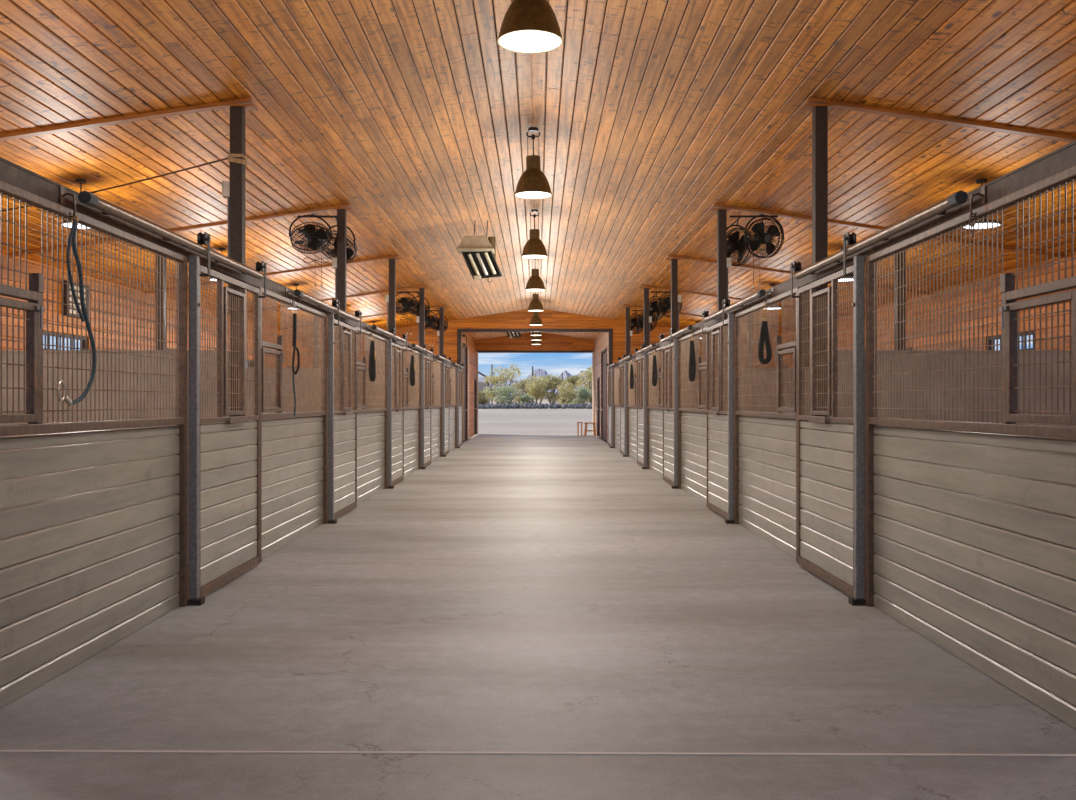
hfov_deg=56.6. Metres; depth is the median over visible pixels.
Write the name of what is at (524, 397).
tree
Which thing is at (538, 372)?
mountains
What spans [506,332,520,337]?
heater
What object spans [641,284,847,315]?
trim
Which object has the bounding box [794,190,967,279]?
door track
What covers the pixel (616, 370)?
panel
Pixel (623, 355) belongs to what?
door
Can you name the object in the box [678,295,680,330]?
electrical box
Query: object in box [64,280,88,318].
vent box
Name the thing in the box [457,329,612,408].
trim
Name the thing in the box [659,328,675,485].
door
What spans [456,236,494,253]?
hood
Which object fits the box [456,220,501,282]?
heater
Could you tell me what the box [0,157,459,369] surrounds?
sliding door rail
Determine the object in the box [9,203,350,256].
trim
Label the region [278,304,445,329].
trim
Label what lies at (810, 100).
trim
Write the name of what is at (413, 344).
door track
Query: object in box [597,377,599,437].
door
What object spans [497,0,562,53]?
pendant lamp
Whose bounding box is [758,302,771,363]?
halter
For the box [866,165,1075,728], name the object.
panel
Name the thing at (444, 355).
door
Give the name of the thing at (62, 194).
hook
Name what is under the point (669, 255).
trim
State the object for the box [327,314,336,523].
post
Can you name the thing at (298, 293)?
door track
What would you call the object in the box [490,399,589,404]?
ground
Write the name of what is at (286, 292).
hook
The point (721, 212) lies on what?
steel column
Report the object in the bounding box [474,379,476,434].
door
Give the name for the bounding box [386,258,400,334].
steel column
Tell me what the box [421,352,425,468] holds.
post
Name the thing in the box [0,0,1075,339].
ceiling
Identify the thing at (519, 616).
floor
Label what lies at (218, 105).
trim
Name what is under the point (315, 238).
fan
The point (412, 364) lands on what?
halter
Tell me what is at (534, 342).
pendant lamp
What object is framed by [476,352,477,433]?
trim
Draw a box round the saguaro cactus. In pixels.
[491,364,493,403]
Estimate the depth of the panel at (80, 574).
4.95 m
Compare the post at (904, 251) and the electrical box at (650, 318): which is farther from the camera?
the electrical box at (650, 318)
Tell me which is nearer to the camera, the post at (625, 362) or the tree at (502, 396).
the post at (625, 362)
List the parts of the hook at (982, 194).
plate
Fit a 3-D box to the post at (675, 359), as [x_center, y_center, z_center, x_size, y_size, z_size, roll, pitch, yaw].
[2.059,0.188,14.977,0.088,2.245,0.086,0,0,0]
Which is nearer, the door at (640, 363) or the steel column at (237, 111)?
the steel column at (237, 111)
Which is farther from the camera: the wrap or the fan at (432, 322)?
the fan at (432, 322)
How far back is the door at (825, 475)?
7.08 m
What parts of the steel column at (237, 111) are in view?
cap plate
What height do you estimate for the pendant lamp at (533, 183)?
0.674 m
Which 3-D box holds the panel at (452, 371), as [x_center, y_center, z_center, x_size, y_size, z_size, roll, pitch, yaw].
[-2.268,0.193,26.460,0.093,2.235,2.590,0,0,0]
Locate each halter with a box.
[369,333,375,381]
[410,350,414,385]
[630,360,633,388]
[652,350,656,385]
[689,334,695,381]
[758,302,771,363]
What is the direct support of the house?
on the ground at (544, 401)
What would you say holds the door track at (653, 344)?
attached to the sliding door rail at (1063, 158)
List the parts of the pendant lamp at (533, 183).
lamp shade, cord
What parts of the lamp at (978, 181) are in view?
hanging rod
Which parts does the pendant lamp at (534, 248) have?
lamp shade, cord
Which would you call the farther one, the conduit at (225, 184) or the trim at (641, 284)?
the trim at (641, 284)
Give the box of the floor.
[0,434,1075,799]
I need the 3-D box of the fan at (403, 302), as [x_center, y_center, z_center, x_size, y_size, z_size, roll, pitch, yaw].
[-2.643,-1.826,20.827,0.552,0.923,1.010,0,0,27]
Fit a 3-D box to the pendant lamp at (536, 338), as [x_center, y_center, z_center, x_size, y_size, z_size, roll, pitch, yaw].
[-0.042,-2.389,33.800,0.378,0.674,0.378,0,0,0]
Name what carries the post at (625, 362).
on the floor
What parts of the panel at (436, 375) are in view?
feed door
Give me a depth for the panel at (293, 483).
9.19 m
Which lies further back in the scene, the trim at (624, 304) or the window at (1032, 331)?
the trim at (624, 304)
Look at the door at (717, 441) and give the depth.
11.49 m
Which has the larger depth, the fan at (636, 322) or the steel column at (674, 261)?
the fan at (636, 322)
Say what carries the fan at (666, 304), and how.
attached to the steel column at (646, 289)
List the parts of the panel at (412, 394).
feed door, feed door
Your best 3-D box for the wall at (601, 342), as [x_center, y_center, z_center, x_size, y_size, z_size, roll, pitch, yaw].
[2.340,-0.614,34.720,0.200,3.847,9.960,0,0,0]
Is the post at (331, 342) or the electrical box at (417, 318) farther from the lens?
the electrical box at (417, 318)
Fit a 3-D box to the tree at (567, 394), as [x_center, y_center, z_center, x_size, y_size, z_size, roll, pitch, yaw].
[3.180,-0.666,103.941,3.553,2.795,3.320,0,0,0]
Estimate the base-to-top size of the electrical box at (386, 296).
1.071 m
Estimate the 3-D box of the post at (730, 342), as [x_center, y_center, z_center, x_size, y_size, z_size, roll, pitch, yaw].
[2.059,0.188,10.710,0.088,2.245,0.086,0,0,0]
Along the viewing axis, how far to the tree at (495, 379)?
111.78 m
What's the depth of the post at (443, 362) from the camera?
23.49 m
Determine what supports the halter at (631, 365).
hanging from the hook
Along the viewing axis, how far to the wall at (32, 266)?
15.01 m
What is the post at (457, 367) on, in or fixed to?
on the floor
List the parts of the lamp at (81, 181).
hanging rod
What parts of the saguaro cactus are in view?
stem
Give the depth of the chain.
4.77 m
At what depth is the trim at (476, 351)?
39.54 m
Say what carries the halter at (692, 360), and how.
hanging from the hook
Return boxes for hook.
[59,186,75,216]
[285,288,293,303]
[766,287,773,303]
[970,186,985,216]
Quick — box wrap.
[228,154,246,164]
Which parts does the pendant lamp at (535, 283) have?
lamp shade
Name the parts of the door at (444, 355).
frame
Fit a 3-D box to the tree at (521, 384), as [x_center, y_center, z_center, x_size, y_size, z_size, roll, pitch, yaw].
[-1.777,-1.044,121.781,3.518,3.500,3.222,0,0,0]
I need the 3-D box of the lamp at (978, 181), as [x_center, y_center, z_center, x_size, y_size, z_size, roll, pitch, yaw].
[4.240,-1.892,9.550,0.350,0.444,0.350,0,0,0]
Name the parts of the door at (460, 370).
frame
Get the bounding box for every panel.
[0,180,187,708]
[253,287,326,562]
[353,326,386,503]
[400,345,420,476]
[428,357,441,461]
[447,364,456,450]
[613,364,621,450]
[627,357,639,460]
[647,345,665,476]
[678,326,712,503]
[735,287,800,562]
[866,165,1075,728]
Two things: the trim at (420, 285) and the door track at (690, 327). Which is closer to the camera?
the door track at (690, 327)
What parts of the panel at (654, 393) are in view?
feed door, feed door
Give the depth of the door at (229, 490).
7.13 m
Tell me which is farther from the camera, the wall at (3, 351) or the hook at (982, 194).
the wall at (3, 351)
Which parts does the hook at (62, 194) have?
plate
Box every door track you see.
[78,190,262,279]
[294,289,359,321]
[372,325,405,342]
[412,343,432,354]
[436,355,450,362]
[618,355,631,362]
[635,343,654,354]
[661,325,692,342]
[704,289,765,321]
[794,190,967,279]
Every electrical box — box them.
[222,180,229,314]
[332,257,336,307]
[385,294,388,358]
[416,316,418,345]
[649,316,651,344]
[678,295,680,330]
[727,258,730,299]
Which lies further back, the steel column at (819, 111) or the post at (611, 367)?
the post at (611, 367)
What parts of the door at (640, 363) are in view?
frame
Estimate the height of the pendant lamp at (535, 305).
0.674 m
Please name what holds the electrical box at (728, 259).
attached to the steel column at (721, 212)
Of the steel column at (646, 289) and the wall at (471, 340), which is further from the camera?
the wall at (471, 340)
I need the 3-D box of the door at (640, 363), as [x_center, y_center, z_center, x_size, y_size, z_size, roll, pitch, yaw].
[2.051,0.093,20.014,0.107,2.394,1.447,0,0,0]
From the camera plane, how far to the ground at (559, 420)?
58.30 m
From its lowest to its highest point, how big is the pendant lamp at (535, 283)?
0.674 m
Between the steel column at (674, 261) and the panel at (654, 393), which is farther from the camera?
the panel at (654, 393)
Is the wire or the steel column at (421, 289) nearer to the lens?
the wire
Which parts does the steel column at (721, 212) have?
cap plate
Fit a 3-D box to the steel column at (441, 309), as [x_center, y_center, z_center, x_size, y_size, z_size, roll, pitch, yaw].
[-2.385,-0.525,25.088,0.240,3.670,0.140,0,0,0]
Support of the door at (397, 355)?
hanging from the door track at (374, 327)
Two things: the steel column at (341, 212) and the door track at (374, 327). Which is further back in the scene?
the door track at (374, 327)
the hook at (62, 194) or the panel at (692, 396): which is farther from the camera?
the panel at (692, 396)
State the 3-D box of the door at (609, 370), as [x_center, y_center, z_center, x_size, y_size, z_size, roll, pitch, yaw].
[2.051,0.093,28.547,0.107,2.394,1.447,0,0,0]
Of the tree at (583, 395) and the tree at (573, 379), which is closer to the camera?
the tree at (583, 395)
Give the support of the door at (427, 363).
hanging from the door track at (413, 344)
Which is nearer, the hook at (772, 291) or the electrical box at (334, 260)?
the hook at (772, 291)
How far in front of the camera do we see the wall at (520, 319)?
29.60 m
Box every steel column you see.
[222,104,257,463]
[332,208,353,431]
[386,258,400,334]
[417,287,428,348]
[438,307,446,356]
[622,307,631,356]
[639,287,650,346]
[665,258,680,333]
[709,208,730,431]
[800,104,834,447]
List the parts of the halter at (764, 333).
snap chain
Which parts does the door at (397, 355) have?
frame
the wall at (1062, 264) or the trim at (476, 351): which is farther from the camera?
the trim at (476, 351)
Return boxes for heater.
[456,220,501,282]
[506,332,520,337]
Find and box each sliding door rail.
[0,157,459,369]
[610,140,1075,369]
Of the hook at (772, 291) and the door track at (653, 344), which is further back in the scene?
the door track at (653, 344)
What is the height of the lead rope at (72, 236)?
0.911 m
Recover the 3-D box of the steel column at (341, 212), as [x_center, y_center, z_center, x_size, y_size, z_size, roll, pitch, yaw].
[-2.385,-0.525,12.287,0.240,3.670,0.140,0,0,0]
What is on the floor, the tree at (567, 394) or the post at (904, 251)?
the post at (904, 251)
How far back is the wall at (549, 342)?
39.58 m
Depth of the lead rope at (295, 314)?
9.03 m
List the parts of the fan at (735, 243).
motor, support arm, pull cord, motor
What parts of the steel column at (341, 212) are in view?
cap plate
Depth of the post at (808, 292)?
16.36 m
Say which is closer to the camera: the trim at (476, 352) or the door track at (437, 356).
the door track at (437, 356)
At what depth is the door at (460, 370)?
28.71 m
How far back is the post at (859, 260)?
6.42 m
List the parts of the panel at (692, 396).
feed opening frame, feed door, feed door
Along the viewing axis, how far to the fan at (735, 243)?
12.07 m
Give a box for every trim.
[0,98,251,140]
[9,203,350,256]
[145,254,398,293]
[227,285,426,315]
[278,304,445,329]
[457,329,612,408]
[467,346,468,438]
[476,351,592,352]
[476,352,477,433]
[592,351,594,434]
[624,304,793,330]
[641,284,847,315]
[668,254,928,294]
[713,203,1064,257]
[806,97,1075,142]
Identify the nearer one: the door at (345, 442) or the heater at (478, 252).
the door at (345, 442)
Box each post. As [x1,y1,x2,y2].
[156,255,165,349]
[187,255,204,605]
[318,316,318,367]
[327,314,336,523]
[387,339,393,488]
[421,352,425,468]
[442,361,445,456]
[457,367,458,447]
[610,367,612,447]
[623,361,626,456]
[642,352,646,468]
[672,339,677,488]
[725,314,734,523]
[805,292,808,366]
[848,255,865,605]
[895,251,904,349]
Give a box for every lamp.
[61,179,87,228]
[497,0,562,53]
[514,127,551,198]
[521,209,547,258]
[525,259,544,290]
[527,291,543,311]
[529,312,542,325]
[530,332,541,335]
[531,336,541,340]
[531,340,540,344]
[762,284,781,309]
[839,248,852,281]
[963,179,1000,228]
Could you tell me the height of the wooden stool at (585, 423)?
0.500 m
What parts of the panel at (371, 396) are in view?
feed door, feed opening frame, feed door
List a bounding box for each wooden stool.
[577,422,582,434]
[584,422,595,435]
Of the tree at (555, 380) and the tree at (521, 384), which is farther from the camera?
the tree at (521, 384)
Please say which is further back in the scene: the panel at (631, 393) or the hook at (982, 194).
the panel at (631, 393)
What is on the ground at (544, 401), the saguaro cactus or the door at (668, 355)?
the saguaro cactus
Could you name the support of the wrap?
attached to the steel column at (237, 111)
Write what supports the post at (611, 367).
on the floor
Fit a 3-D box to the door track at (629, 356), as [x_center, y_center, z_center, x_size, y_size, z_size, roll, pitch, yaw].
[2.068,-0.983,23.408,0.114,0.067,3.040,0,0,0]
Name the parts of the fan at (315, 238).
motor, pull cord, support arm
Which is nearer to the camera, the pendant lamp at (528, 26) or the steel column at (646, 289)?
the pendant lamp at (528, 26)
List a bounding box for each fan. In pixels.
[289,213,356,287]
[396,291,429,334]
[425,310,447,345]
[630,310,656,333]
[649,291,681,334]
[727,213,783,287]
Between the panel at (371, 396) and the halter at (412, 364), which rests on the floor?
the panel at (371, 396)
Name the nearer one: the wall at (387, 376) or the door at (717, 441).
the door at (717, 441)
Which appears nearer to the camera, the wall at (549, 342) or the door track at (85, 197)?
the door track at (85, 197)
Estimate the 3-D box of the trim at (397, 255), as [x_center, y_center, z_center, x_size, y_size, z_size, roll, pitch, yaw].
[-4.397,-2.098,16.554,4.185,0.645,0.080,0,0,0]
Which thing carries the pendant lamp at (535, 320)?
hanging from the ceiling
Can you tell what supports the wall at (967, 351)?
on the floor
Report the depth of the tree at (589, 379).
109.76 m
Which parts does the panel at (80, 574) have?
feed door, feed door, feed opening frame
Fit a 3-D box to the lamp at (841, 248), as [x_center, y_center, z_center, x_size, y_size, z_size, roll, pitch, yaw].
[4.240,-1.892,13.817,0.350,0.444,0.350,0,0,0]
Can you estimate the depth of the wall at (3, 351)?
7.99 m
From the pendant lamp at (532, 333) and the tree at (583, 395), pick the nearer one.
the pendant lamp at (532, 333)
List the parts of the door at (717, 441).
frame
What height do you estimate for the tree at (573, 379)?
4.009 m
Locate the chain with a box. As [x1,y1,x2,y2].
[969,213,975,237]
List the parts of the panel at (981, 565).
feed opening frame, feed door, feed door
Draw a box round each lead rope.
[57,215,96,405]
[292,302,299,416]
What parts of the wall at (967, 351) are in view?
rail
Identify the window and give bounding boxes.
[43,331,87,349]
[988,330,1036,349]
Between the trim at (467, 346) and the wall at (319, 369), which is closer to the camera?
the wall at (319, 369)
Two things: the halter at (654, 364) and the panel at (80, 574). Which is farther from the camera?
the halter at (654, 364)
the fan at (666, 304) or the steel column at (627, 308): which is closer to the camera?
the fan at (666, 304)
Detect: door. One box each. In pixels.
[197,232,266,597]
[332,299,361,519]
[390,328,406,485]
[423,344,433,466]
[443,354,451,454]
[458,361,463,446]
[461,342,466,439]
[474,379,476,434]
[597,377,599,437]
[601,348,606,441]
[606,361,611,446]
[618,354,625,454]
[634,344,644,466]
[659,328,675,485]
[702,299,729,519]
[790,232,855,597]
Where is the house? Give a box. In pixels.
[478,371,496,403]
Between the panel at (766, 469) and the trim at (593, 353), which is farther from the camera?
the trim at (593, 353)
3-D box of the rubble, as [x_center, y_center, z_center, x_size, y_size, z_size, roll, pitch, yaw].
[0.423,0.460,93.256,19.190,0.697,3.825,0,0,0]
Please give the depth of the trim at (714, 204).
12.25 m
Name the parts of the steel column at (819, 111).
cap plate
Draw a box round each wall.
[0,252,308,367]
[0,350,229,509]
[245,368,336,507]
[319,308,755,406]
[347,376,387,479]
[461,332,475,438]
[476,332,593,350]
[594,332,608,441]
[727,368,810,507]
[762,253,1075,367]
[828,350,1075,564]
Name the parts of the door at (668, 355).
frame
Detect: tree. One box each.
[478,390,488,404]
[482,364,522,403]
[483,385,518,404]
[511,378,532,403]
[517,394,535,404]
[525,375,549,404]
[537,374,567,402]
[551,381,576,405]
[564,375,588,403]
[567,386,591,404]
[575,366,591,402]
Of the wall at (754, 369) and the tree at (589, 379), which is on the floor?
the wall at (754, 369)
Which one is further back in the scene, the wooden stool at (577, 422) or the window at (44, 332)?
the wooden stool at (577, 422)
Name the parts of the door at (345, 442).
frame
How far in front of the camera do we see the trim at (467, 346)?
34.27 m
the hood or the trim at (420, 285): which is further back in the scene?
the trim at (420, 285)
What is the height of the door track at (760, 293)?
0.067 m
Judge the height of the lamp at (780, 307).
0.444 m
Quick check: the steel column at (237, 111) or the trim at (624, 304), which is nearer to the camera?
the steel column at (237, 111)
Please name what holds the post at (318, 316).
on the floor
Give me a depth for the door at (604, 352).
33.88 m
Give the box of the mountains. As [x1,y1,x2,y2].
[478,369,591,398]
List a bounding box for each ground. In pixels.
[462,408,607,443]
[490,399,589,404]
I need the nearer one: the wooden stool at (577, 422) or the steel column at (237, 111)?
the steel column at (237, 111)
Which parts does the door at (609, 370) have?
frame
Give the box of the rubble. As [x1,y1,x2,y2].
[478,402,591,408]
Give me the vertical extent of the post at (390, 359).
2.245 m
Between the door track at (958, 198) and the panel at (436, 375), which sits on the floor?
the panel at (436, 375)
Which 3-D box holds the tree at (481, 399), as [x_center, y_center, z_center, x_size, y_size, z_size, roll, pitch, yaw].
[-5.850,-0.156,104.012,1.690,1.982,1.960,0,0,0]
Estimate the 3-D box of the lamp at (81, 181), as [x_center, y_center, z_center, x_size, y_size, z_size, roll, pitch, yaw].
[-4.360,-1.892,9.550,0.350,0.444,0.350,0,0,0]
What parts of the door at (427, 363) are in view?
frame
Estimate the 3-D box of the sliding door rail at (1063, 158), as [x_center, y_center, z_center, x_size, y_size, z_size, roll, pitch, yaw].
[2.166,-0.980,14.480,0.069,0.106,30.160,0,0,0]
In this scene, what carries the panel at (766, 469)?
on the floor
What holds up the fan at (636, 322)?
attached to the steel column at (627, 308)
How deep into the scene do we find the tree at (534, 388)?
105.47 m
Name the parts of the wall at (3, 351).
rail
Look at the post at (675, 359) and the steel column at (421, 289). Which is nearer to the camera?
the post at (675, 359)
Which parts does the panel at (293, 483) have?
feed door, feed door, feed opening frame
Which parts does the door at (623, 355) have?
frame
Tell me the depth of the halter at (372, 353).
13.30 m
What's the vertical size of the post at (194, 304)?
2.245 m
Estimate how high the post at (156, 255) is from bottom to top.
3.342 m
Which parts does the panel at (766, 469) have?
feed opening frame, feed door, feed door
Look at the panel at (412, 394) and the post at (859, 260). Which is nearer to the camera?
the post at (859, 260)
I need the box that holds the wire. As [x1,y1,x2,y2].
[0,158,227,211]
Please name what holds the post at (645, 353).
on the floor

